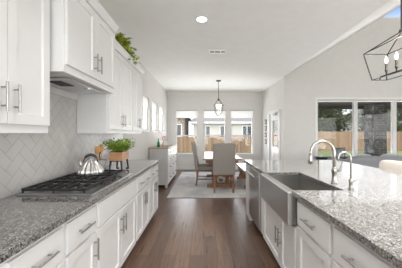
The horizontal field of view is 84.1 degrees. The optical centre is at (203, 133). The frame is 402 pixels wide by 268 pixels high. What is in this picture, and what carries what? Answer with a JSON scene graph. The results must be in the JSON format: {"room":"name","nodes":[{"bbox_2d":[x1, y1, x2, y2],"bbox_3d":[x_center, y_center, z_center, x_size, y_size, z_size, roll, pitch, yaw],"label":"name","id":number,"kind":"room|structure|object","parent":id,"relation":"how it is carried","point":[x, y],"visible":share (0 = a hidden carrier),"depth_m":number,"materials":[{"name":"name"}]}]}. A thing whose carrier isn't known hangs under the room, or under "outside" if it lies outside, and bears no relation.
{"room":"kitchen","nodes":[
{"label":"kitchen","id":0,"kind":"room"},
{"bbox_2d":[0,33,166,198],"bbox_3d":[-1.478,-0.170,2.825,0.165,3.060,11.650,0,0,0],"label":"wall","id":1,"kind":"structure","parent":0,"point":[26,159],"depth_m":2.18,"materials":[{"name":"tile"}]},
{"bbox_2d":[0,0,49,132],"bbox_3d":[-1.198,-0.588,1.012,0.387,1.165,1.025,0,0,0],"label":"upper cabinet","id":2,"kind":"object","parent":1,"relation":"attached to","point":[24,24],"visible":1,"depth_m":1.31,"materials":[{"name":"paint"}]},
{"bbox_2d":[50,86,77,99],"bbox_3d":[-1.385,-0.403,1.990,0.020,0.065,0.880,0,0,0],"label":"trim","id":3,"kind":"structure","parent":1,"relation":"attached to","point":[54,90],"depth_m":2.18,"materials":[{"name":"wood"}]},
{"bbox_2d":[50,0,117,93],"bbox_3d":[-1.155,-0.805,1.982,0.474,0.740,0.911,0,0,0],"label":"upper cabinet","id":4,"kind":"object","parent":1,"relation":"attached to","point":[82,36],"visible":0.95,"depth_m":1.81,"materials":[{"name":"paint"}]},
{"bbox_2d":[50,77,100,91],"bbox_3d":[-1.170,-0.426,1.980,0.260,0.018,0.560,0,0,0],"label":"hood insert","id":5,"kind":"object","parent":4,"relation":"attached to","point":[63,82],"visible":0.88,"depth_m":1.93,"materials":[{"name":"silver metal"}]},
{"bbox_2d":[77,39,134,133],"bbox_3d":[-1.199,-0.545,2.856,0.386,1.080,0.828,0,0,0],"label":"upper cabinet","id":6,"kind":"object","parent":1,"relation":"attached to","point":[96,113],"visible":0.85,"depth_m":2.62,"materials":[{"name":"paint"}]},
{"bbox_2d":[115,32,140,64],"bbox_3d":[-1.126,-1.166,3.024,0.442,0.320,0.818,0,0,0],"label":"trailing ivy","id":7,"kind":"object","parent":6,"relation":"on","point":[121,40],"visible":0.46,"depth_m":2.91,"materials":[{"name":"green plant"}]},
{"bbox_2d":[131,63,144,133],"bbox_3d":[-1.199,-0.545,3.561,0.386,1.080,0.578,0,0,0],"label":"upper cabinet","id":8,"kind":"object","parent":1,"relation":"attached to","point":[138,71],"visible":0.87,"depth_m":3.50,"materials":[{"name":"paint"}]},
{"bbox_2d":[143,96,147,107],"bbox_3d":[-1.448,-0.787,5.425,0.015,0.255,0.630,0,0,0],"label":"roller shade","id":9,"kind":"object","parent":1,"relation":"attached to","point":[145,99],"visible":0.64,"depth_m":5.49,"materials":[{"name":"fabric"}]},
{"bbox_2d":[142,107,150,131],"bbox_3d":[-1.450,-0.485,5.425,0.140,0.870,0.710,0,0,0],"label":"window","id":10,"kind":"structure","parent":1,"relation":"in","point":[145,129],"depth_m":5.71,"materials":[{"name":"paint"}]},
{"bbox_2d":[152,101,155,111],"bbox_3d":[-1.448,-0.787,6.400,0.015,0.255,0.680,0,0,0],"label":"roller shade","id":11,"kind":"object","parent":1,"relation":"attached to","point":[153,103],"visible":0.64,"depth_m":6.36,"materials":[{"name":"fabric"}]},
{"bbox_2d":[152,111,158,131],"bbox_3d":[-1.450,-0.485,6.400,0.140,0.870,0.760,0,0,0],"label":"window","id":12,"kind":"structure","parent":1,"relation":"in","point":[154,113],"depth_m":6.71,"materials":[{"name":"paint"}]},
{"bbox_2d":[159,106,162,114],"bbox_3d":[-1.448,-0.787,7.425,0.015,0.255,0.730,0,0,0],"label":"roller shade","id":13,"kind":"object","parent":1,"relation":"attached to","point":[160,107],"visible":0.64,"depth_m":7.38,"materials":[{"name":"fabric"}]},
{"bbox_2d":[159,114,164,132],"bbox_3d":[-1.450,-0.485,7.425,0.140,0.870,0.810,0,0,0],"label":"window","id":14,"kind":"structure","parent":1,"relation":"in","point":[160,130],"depth_m":7.75,"materials":[{"name":"paint"}]},
{"bbox_2d":[121,170,280,267],"bbox_3d":[4.170,1.420,2.750,11.460,0.120,11.800,0,0,0],"label":"floor","id":15,"kind":"structure","parent":0,"point":[182,232],"depth_m":2.96,"materials":[{"name":"brown wood"}]},
{"bbox_2d":[0,225,62,267],"bbox_3d":[-1.061,0.922,1.056,0.648,0.876,0.380,0,0,0],"label":"base cabinet","id":16,"kind":"object","parent":15,"relation":"on","point":[46,252],"visible":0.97,"depth_m":1.07,"materials":[{"name":"paint"}]},
{"bbox_2d":[62,204,98,267],"bbox_3d":[-1.061,0.922,1.438,0.648,0.876,0.381,0,0,0],"label":"base cabinet","id":17,"kind":"object","parent":15,"relation":"on","point":[80,240],"visible":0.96,"depth_m":1.42,"materials":[{"name":"paint"}]},
{"bbox_2d":[95,178,135,267],"bbox_3d":[-1.061,0.922,2.100,0.648,0.876,0.938,0,0,0],"label":"base cabinet","id":18,"kind":"object","parent":15,"relation":"on","point":[116,212],"visible":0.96,"depth_m":2.01,"materials":[{"name":"paint"}]},
{"bbox_2d":[0,160,159,263],"bbox_3d":[-1.074,0.465,1.965,0.638,0.038,3.730,0,0,0],"label":"countertop","id":19,"kind":"structure","parent":18,"relation":"on","point":[24,220],"depth_m":1.30,"materials":[{"name":"stone"}]},
{"bbox_2d":[17,170,131,195],"bbox_3d":[-1.075,0.421,2.050,0.550,0.050,0.890,0,0,0],"label":"gas cooktop","id":20,"kind":"object","parent":19,"relation":"in","point":[73,184],"visible":0.85,"depth_m":1.76,"materials":[{"name":"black metal"}]},
{"bbox_2d":[77,153,103,175],"bbox_3d":[-1.125,0.294,2.215,0.250,0.203,0.243,0,0,-20],"label":"tea kettle","id":21,"kind":"object","parent":20,"relation":"on","point":[89,167],"visible":1,"depth_m":2.16,"materials":[{"name":"silver metal"}]},
{"bbox_2d":[98,159,106,169],"bbox_3d":[-1.195,0.373,2.600,0.114,0.145,0.114,0,0,0],"label":"utensil crock","id":22,"kind":"object","parent":19,"relation":"on","point":[103,162],"visible":0.41,"depth_m":2.57,"materials":[{"name":"white ceramic"}]},
{"bbox_2d":[94,146,99,159],"bbox_3d":[-1.221,0.281,2.560,0.067,0.286,0.039,0,0,-32],"label":"spoon","id":23,"kind":"object","parent":22,"relation":"in","point":[97,148],"visible":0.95,"depth_m":2.55,"materials":[{"name":"brown wood"}]},
{"bbox_2d":[94,146,99,153],"bbox_3d":[-1.225,0.185,2.558,0.068,0.095,0.016,0,0,0],"label":"spoon bowl","id":24,"kind":"object","parent":23,"relation":"on","point":[97,149],"depth_m":2.55,"materials":[{"name":"brown wood"}]},
{"bbox_2d":[99,144,103,159],"bbox_3d":[-1.183,0.270,2.579,0.056,0.307,0.029,0,0,0],"label":"spoon","id":25,"kind":"object","parent":22,"relation":"in","point":[100,146],"visible":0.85,"depth_m":2.57,"materials":[{"name":"brown wood"}]},
{"bbox_2d":[99,138,135,169],"bbox_3d":[-1.027,0.241,2.709,0.394,0.399,0.549,0,0,0],"label":"planter","id":26,"kind":"object","parent":19,"relation":"on","point":[117,154],"visible":1,"depth_m":2.60,"materials":[{"name":"brown wood"}]},
{"bbox_2d":[135,170,150,240],"bbox_3d":[-1.061,0.922,2.880,0.648,0.876,0.618,0,0,0],"label":"base cabinet","id":27,"kind":"object","parent":15,"relation":"on","point":[142,186],"visible":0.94,"depth_m":2.81,"materials":[{"name":"paint"}]},
{"bbox_2d":[148,164,158,219],"bbox_3d":[-1.061,0.922,3.495,0.648,0.876,0.608,0,0,0],"label":"base cabinet","id":28,"kind":"object","parent":15,"relation":"on","point":[153,171],"visible":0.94,"depth_m":3.42,"materials":[{"name":"paint"}]},
{"bbox_2d":[149,144,176,187],"bbox_3d":[-1.123,0.850,6.445,0.524,1.020,1.690,0,0,0],"label":"sideboard","id":29,"kind":"object","parent":15,"relation":"on","point":[166,155],"visible":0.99,"depth_m":5.62,"materials":[{"name":"paint"}]},
{"bbox_2d":[161,136,167,146],"bbox_3d":[-1.060,0.191,5.950,0.244,0.298,0.236,0,0,-23],"label":"jug","id":30,"kind":"object","parent":29,"relation":"on","point":[164,144],"visible":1,"depth_m":5.92,"materials":[{"name":"beige ceramic"}]},
{"bbox_2d":[167,172,245,197],"bbox_3d":[0.530,1.354,6.320,2.640,0.012,3.160,0,0,0],"label":"area rug","id":31,"kind":"object","parent":15,"relation":"on","point":[184,187],"visible":0.49,"depth_m":5.52,"materials":[{"name":"white fabric"}]},
{"bbox_2d":[191,141,212,185],"bbox_3d":[-0.019,0.777,6.020,0.639,1.140,0.512,0,0,0],"label":"dining chair","id":32,"kind":"object","parent":31,"relation":"on","point":[198,167],"visible":0.78,"depth_m":5.78,"materials":[{"name":"beige fabric"}]},
{"bbox_2d":[203,152,241,186],"bbox_3d":[0.440,0.969,6.385,0.940,0.757,2.030,0,0,0],"label":"dining table","id":33,"kind":"object","parent":31,"relation":"on","point":[207,156],"visible":0.3,"depth_m":5.64,"materials":[{"name":"brown wood"}]},
{"bbox_2d":[212,143,235,192],"bbox_3d":[0.455,0.777,5.271,0.512,1.140,0.639,0,0,0],"label":"dining chair","id":34,"kind":"object","parent":31,"relation":"on","point":[224,154],"visible":1,"depth_m":5.03,"materials":[{"name":"beige fabric"}]},
{"bbox_2d":[236,163,245,188],"bbox_3d":[1.160,1.119,6.100,0.380,0.455,1.440,0,0,0],"label":"bench","id":35,"kind":"object","parent":31,"relation":"on","point":[241,166],"visible":0.49,"depth_m":6.43,"materials":[{"name":"brown wood"}]},
{"bbox_2d":[246,163,252,220],"bbox_3d":[1.020,0.922,3.660,0.610,0.876,0.318,0,0,0],"label":"base cabinet","id":36,"kind":"object","parent":15,"relation":"on","point":[247,165],"visible":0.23,"depth_m":3.67,"materials":[{"name":"paint"}]},
{"bbox_2d":[246,166,260,230],"bbox_3d":[0.972,0.924,3.185,0.647,0.872,0.622,0,0,0],"label":"dishwasher","id":37,"kind":"object","parent":15,"relation":"on","point":[254,175],"visible":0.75,"depth_m":3.06,"materials":[{"name":"metal"}]},
{"bbox_2d":[261,197,298,267],"bbox_3d":[1.001,0.922,2.303,0.648,0.876,1.133,0,0,0],"label":"base cabinet","id":38,"kind":"object","parent":15,"relation":"on","point":[281,238],"visible":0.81,"depth_m":2.11,"materials":[{"name":"paint"}]},
{"bbox_2d":[297,200,334,267],"bbox_3d":[1.001,0.922,1.495,0.648,0.876,0.478,0,0,0],"label":"base cabinet","id":39,"kind":"object","parent":15,"relation":"on","point":[314,231],"visible":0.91,"depth_m":1.47,"materials":[{"name":"paint"}]},
{"bbox_2d":[315,156,354,159],"bbox_3d":[3.620,0.990,6.027,1.100,0.740,0.275,0,0,0],"label":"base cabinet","id":40,"kind":"object","parent":15,"relation":"on","point":[317,157],"visible":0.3,"depth_m":5.97,"materials":[{"name":"black leather"}]},
{"bbox_2d":[327,156,401,167],"bbox_3d":[4.300,0.932,5.380,2.250,0.855,0.900,0,0,0],"label":"sofa","id":41,"kind":"object","parent":15,"relation":"on","point":[371,161],"visible":0.06,"depth_m":4.94,"materials":[{"name":"fabric"}]},
{"bbox_2d":[333,225,396,267],"bbox_3d":[1.001,0.922,1.015,0.648,0.876,0.478,0,0,0],"label":"base cabinet","id":42,"kind":"object","parent":15,"relation":"on","point":[348,252],"visible":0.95,"depth_m":1.07,"materials":[{"name":"paint"}]},
{"bbox_2d":[379,160,401,172],"bbox_3d":[2.330,0.858,2.900,0.540,1.006,0.630,0,0,0],"label":"counter stool","id":43,"kind":"object","parent":15,"relation":"on","point":[391,165],"visible":0.06,"depth_m":2.97,"materials":[{"name":"beige fabric"}]},
{"bbox_3d":[1.647,0.922,2.297,0.605,0.876,3.035,0,0,0],"label":"panel","id":44,"kind":"object","parent":15,"relation":"on","visible":0},
{"bbox_2d":[244,160,401,267],"bbox_3d":[1.482,0.465,1.975,1.575,0.038,3.750,0,0,0],"label":"countertop","id":45,"kind":"structure","parent":44,"relation":"on","point":[370,213],"depth_m":1.54,"materials":[{"name":"stone"}]},
{"bbox_2d":[260,173,331,225],"bbox_3d":[0.893,0.595,2.185,0.467,0.267,0.860,0,0,0],"label":"farmhouse sink","id":46,"kind":"object","parent":45,"relation":"in","point":[276,190],"visible":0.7,"depth_m":2.15,"materials":[{"name":"metal"}]},
{"bbox_2d":[308,140,342,183],"bbox_3d":[1.100,0.248,2.028,0.304,0.395,0.060,0,0,0],"label":"kitchen faucet","id":47,"kind":"object","parent":45,"relation":"on","point":[334,170],"visible":1,"depth_m":2.02,"materials":[{"name":"silver metal"}]},
{"bbox_2d":[331,166,337,183],"bbox_3d":[1.185,0.371,2.030,0.056,0.150,0.056,0,0,0],"label":"faucet","id":48,"kind":"object","parent":47,"relation":"on","point":[334,170],"depth_m":2.01,"materials":[{"name":"silver metal"}]},
{"bbox_2d":[337,151,357,189],"bbox_3d":[1.157,0.293,1.800,0.158,0.306,0.044,0,0,0],"label":"filter faucet","id":49,"kind":"object","parent":45,"relation":"on","point":[350,180],"visible":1,"depth_m":1.79,"materials":[{"name":"silver metal"}]},
{"bbox_2d":[348,179,353,189],"bbox_3d":[1.185,0.404,1.800,0.044,0.085,0.044,0,0,0],"label":"faucet","id":50,"kind":"object","parent":49,"relation":"on","point":[350,181],"depth_m":1.79,"materials":[{"name":"silver metal"}]},
{"bbox_2d":[167,92,262,165],"bbox_3d":[0.410,-0.170,8.575,3.640,3.060,0.150,0,0,0],"label":"wall","id":51,"kind":"structure","parent":0,"point":[200,101],"depth_m":8.50,"materials":[{"name":"paint"}]},
{"bbox_2d":[176,110,197,117],"bbox_3d":[-0.655,-0.767,8.528,0.836,0.305,0.033,0,0,0],"label":"roller shade","id":52,"kind":"object","parent":51,"relation":"attached to","point":[179,113],"visible":1,"depth_m":8.52,"materials":[{"name":"fabric"}]},
{"bbox_2d":[176,118,198,155],"bbox_3d":[-0.655,-0.050,8.540,0.920,1.740,0.140,0,0,0],"label":"window","id":53,"kind":"structure","parent":51,"relation":"in","point":[177,154],"depth_m":8.55,"materials":[{"name":"plastic"}]},
{"bbox_2d":[176,166,238,169],"bbox_3d":[0.410,1.295,8.492,3.640,0.130,0.015,0,0,0],"label":"baseboard","id":54,"kind":"structure","parent":51,"relation":"attached to","point":[177,167],"depth_m":8.49,"materials":[{"name":"paint"}]},
{"bbox_2d":[203,110,225,151],"bbox_3d":[0.410,-0.050,8.540,0.920,1.740,0.140,0,0,0],"label":"window","id":55,"kind":"structure","parent":51,"relation":"in","point":[204,135],"depth_m":8.55,"materials":[{"name":"plastic"}]},
{"bbox_2d":[204,110,225,117],"bbox_3d":[0.410,-0.767,8.528,0.836,0.305,0.033,0,0,0],"label":"roller shade","id":56,"kind":"object","parent":55,"relation":"attached to","point":[207,113],"visible":1,"depth_m":8.52,"materials":[{"name":"fabric"}]},
{"bbox_2d":[230,110,253,155],"bbox_3d":[1.448,-0.050,8.540,0.935,1.740,0.140,0,0,0],"label":"window","id":57,"kind":"structure","parent":51,"relation":"in","point":[231,135],"depth_m":8.55,"materials":[{"name":"plastic"}]},
{"bbox_2d":[231,110,252,117],"bbox_3d":[1.448,-0.767,8.528,0.851,0.305,0.033,0,0,0],"label":"roller shade","id":58,"kind":"object","parent":57,"relation":"attached to","point":[234,113],"visible":1,"depth_m":8.52,"materials":[{"name":"fabric"}]},
{"bbox_2d":[98,0,389,91],"bbox_3d":[0.335,-1.660,2.825,3.790,0.120,11.650,0,0,0],"label":"ceiling","id":59,"kind":"structure","parent":0,"point":[263,41],"depth_m":3.55,"materials":[{"name":"paint"}]},
{"bbox_2d":[195,15,208,22],"bbox_3d":[-0.030,-1.593,3.100,0.190,0.012,0.190,0,0,0],"label":"recessed light","id":60,"kind":"object","parent":59,"relation":"in","point":[201,19],"visible":1,"depth_m":3.09,"materials":[{"name":"paint"}]},
{"bbox_2d":[197,17,206,21],"bbox_3d":[-0.030,-1.589,3.100,0.138,0.003,0.138,0,0,0],"label":"diffuser","id":61,"kind":"object","parent":60,"relation":"attached to","point":[199,19],"depth_m":3.09,"materials":[{"name":"white"}]},
{"bbox_2d":[209,50,225,53],"bbox_3d":[0.260,-1.594,4.320,0.330,0.012,0.170,0,0,0],"label":"ceiling vent","id":62,"kind":"object","parent":59,"relation":"in","point":[210,51],"visible":1,"depth_m":4.33,"materials":[{"name":"white metal"}]},
{"bbox_2d":[213,80,223,115],"bbox_3d":[0.435,-1.067,6.670,0.340,1.063,0.340,0,0,0],"label":"pendant lantern","id":63,"kind":"object","parent":59,"relation":"hanging from","point":[218,81],"visible":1,"depth_m":6.66,"materials":[{"name":"black metal"}]},
{"bbox_2d":[363,0,401,80],"bbox_3d":[1.615,-1.046,1.823,0.233,1.106,0.561,0,0,0],"label":"lantern","id":64,"kind":"object","parent":59,"relation":"hanging from","point":[400,29],"visible":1,"depth_m":1.94,"materials":[{"name":"black metal"}]},
{"bbox_2d":[385,56,387,73],"bbox_3d":[1.615,-0.606,1.975,0.025,0.162,0.026,0,0,0],"label":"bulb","id":65,"kind":"object","parent":64,"relation":"on","point":[386,59],"depth_m":1.97,"materials":[{"name":"beige glass"}]},
{"bbox_2d":[395,52,397,70],"bbox_3d":[1.615,-0.606,1.871,0.025,0.162,0.026,0,0,0],"label":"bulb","id":66,"kind":"object","parent":64,"relation":"on","point":[396,55],"depth_m":1.86,"materials":[{"name":"beige glass"}]},
{"bbox_2d":[263,78,281,159],"bbox_3d":[2.290,-0.170,7.500,0.120,3.060,2.300,0,0,0],"label":"wall","id":67,"kind":"structure","parent":0,"point":[272,96],"depth_m":7.48,"materials":[{"name":"paint"}]},
{"bbox_2d":[268,108,279,159],"bbox_3d":[2.237,0.300,7.090,0.106,2.120,1.120,0,0,0],"label":"door","id":68,"kind":"structure","parent":67,"relation":"in","point":[273,152],"depth_m":7.22,"materials":[{"name":"paint"}]},
{"bbox_2d":[282,17,401,159],"bbox_3d":[5.990,-1.640,6.275,7.520,6.000,0.150,0,0,0],"label":"wall","id":69,"kind":"structure","parent":0,"point":[341,71],"depth_m":6.20,"materials":[{"name":"paint"}]},
{"bbox_2d":[317,100,355,156],"bbox_3d":[3.695,0.140,6.280,1.110,2.200,0.080,0,0,0],"label":"window","id":70,"kind":"structure","parent":69,"relation":"in","point":[352,101],"depth_m":6.24,"materials":[{"name":"plastic"}]},
{"bbox_2d":[315,98,401,159],"bbox_3d":[5.270,0.140,6.194,4.360,2.300,0.012,0,0,0],"label":"trim","id":71,"kind":"structure","parent":69,"relation":"attached to","point":[315,98],"depth_m":6.19,"materials":[{"name":"paint"}]},
{"bbox_2d":[356,100,394,155],"bbox_3d":[4.795,0.140,6.280,1.090,2.200,0.080,0,0,0],"label":"window","id":72,"kind":"structure","parent":69,"relation":"in","point":[357,101],"depth_m":6.24,"materials":[{"name":"plastic"}]},
{"bbox_2d":[395,100,401,154],"bbox_3d":[5.895,0.140,6.280,1.110,2.200,0.080,0,0,0],"label":"window","id":73,"kind":"structure","parent":69,"relation":"in","point":[396,101],"depth_m":6.24,"materials":[{"name":"plastic"}]},
{"bbox_2d":[288,0,399,73],"bbox_3d":[6.065,-3.075,1.600,7.670,2.950,9.200,0,0,0],"label":"vault","id":74,"kind":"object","parent":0,"point":[391,5],"visible":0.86,"depth_m":4.36,"materials":[{"name":"paint"}]},
{"label":"outside","id":75,"kind":"structure","parent":0,"visible":0},
{"bbox_2d":[318,151,401,155],"bbox_3d":[5.000,1.590,10.000,130.000,0.140,140.000,0,0,0],"label":"ground","id":76,"kind":"structure","parent":75,"point":[320,153],"depth_m":17.38,"materials":[{"name":"green plant"}]},
{"bbox_2d":[177,118,190,136],"bbox_3d":[-7.100,-1.270,27.985,10.800,5.600,9.030,0,0,0],"label":"neighbor house","id":77,"kind":"structure","parent":76,"relation":"on","point":[182,123],"depth_m":24.00,"materials":[{"name":"beige brick"}]},
{"bbox_2d":[177,137,251,152],"bbox_3d":[-2.324,0.853,18.030,15.653,1.294,0.060,0,0,0],"label":"wooden fence","id":78,"kind":"object","parent":76,"relation":"on","point":[243,144],"visible":0.24,"depth_m":18.00,"materials":[{"name":"brown wood"}]},
{"bbox_2d":[189,118,251,142],"bbox_3d":[2.600,-0.870,29.485,8.600,4.800,8.030,0,0,0],"label":"neighbor house","id":79,"kind":"structure","parent":76,"relation":"on","point":[213,126],"depth_m":26.00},
{"bbox_2d":[273,120,276,131],"bbox_3d":[9.857,-2.558,30.895,6.638,8.186,5.522,0,0,-4],"label":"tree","id":80,"kind":"object","parent":76,"relation":"on","point":[274,121],"visible":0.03,"depth_m":30.07,"materials":[{"name":"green plant"}]},
{"bbox_2d":[273,131,401,150],"bbox_3d":[21.122,0.633,20.030,30.243,1.734,0.060,0,0,0],"label":"wooden fence","id":81,"kind":"object","parent":76,"relation":"on","point":[339,139],"visible":0.37,"depth_m":20.00,"materials":[{"name":"brown wood"}]},
{"bbox_2d":[318,109,358,131],"bbox_3d":[12.658,-2.269,23.975,6.930,7.609,6.487,0,0,8],"label":"tree","id":82,"kind":"object","parent":76,"relation":"on","point":[328,120],"visible":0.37,"depth_m":22.86,"materials":[{"name":"green plant"}]},
{"bbox_2d":[341,109,362,131],"bbox_3d":[34.250,-1.770,40.985,14.500,6.600,11.030,0,0,0],"label":"neighbor house","id":83,"kind":"structure","parent":76,"relation":"on","point":[359,110],"depth_m":41.86,"materials":[{"name":"white"}]},
{"bbox_2d":[358,109,401,131],"bbox_3d":[19.222,-2.680,23.953,5.993,8.430,6.578,0,0,29],"label":"tree","id":84,"kind":"object","parent":76,"relation":"on","point":[361,119],"visible":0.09,"depth_m":23.01,"materials":[{"name":"green plant"}]},
{"bbox_2d":[360,109,401,131],"bbox_3d":[23.676,-1.862,29.084,6.025,6.797,6.052,0,0,21],"label":"tree","id":85,"kind":"object","parent":76,"relation":"on","point":[399,111],"visible":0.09,"depth_m":28.23,"materials":[{"name":"green plant"}]},
{"bbox_3d":[6.430,1.465,8.680,8.140,0.110,4.640,0,0,0],"label":"patio slab","id":86,"kind":"object","parent":76,"relation":"on","visible":0},
{"bbox_2d":[331,147,345,155],"bbox_3d":[4.354,0.930,7.588,0.630,0.960,0.565,0,0,-17],"label":"patio chair","id":87,"kind":"object","parent":86,"relation":"on","point":[338,150],"visible":0.14,"depth_m":7.33,"materials":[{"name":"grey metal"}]},
{"bbox_2d":[364,104,386,155],"bbox_3d":[7.310,0.075,9.510,0.640,2.670,0.620,0,0,0],"label":"stone column","id":88,"kind":"structure","parent":86,"relation":"on","point":[375,115],"depth_m":9.24,"materials":[{"name":"grey stone"}]},
{"bbox_2d":[318,102,401,108],"bbox_3d":[6.285,-1.250,8.430,7.830,0.220,4.140,0,0,0],"label":"roof","id":89,"kind":"structure","parent":88,"relation":"on","point":[321,105],"depth_m":9.56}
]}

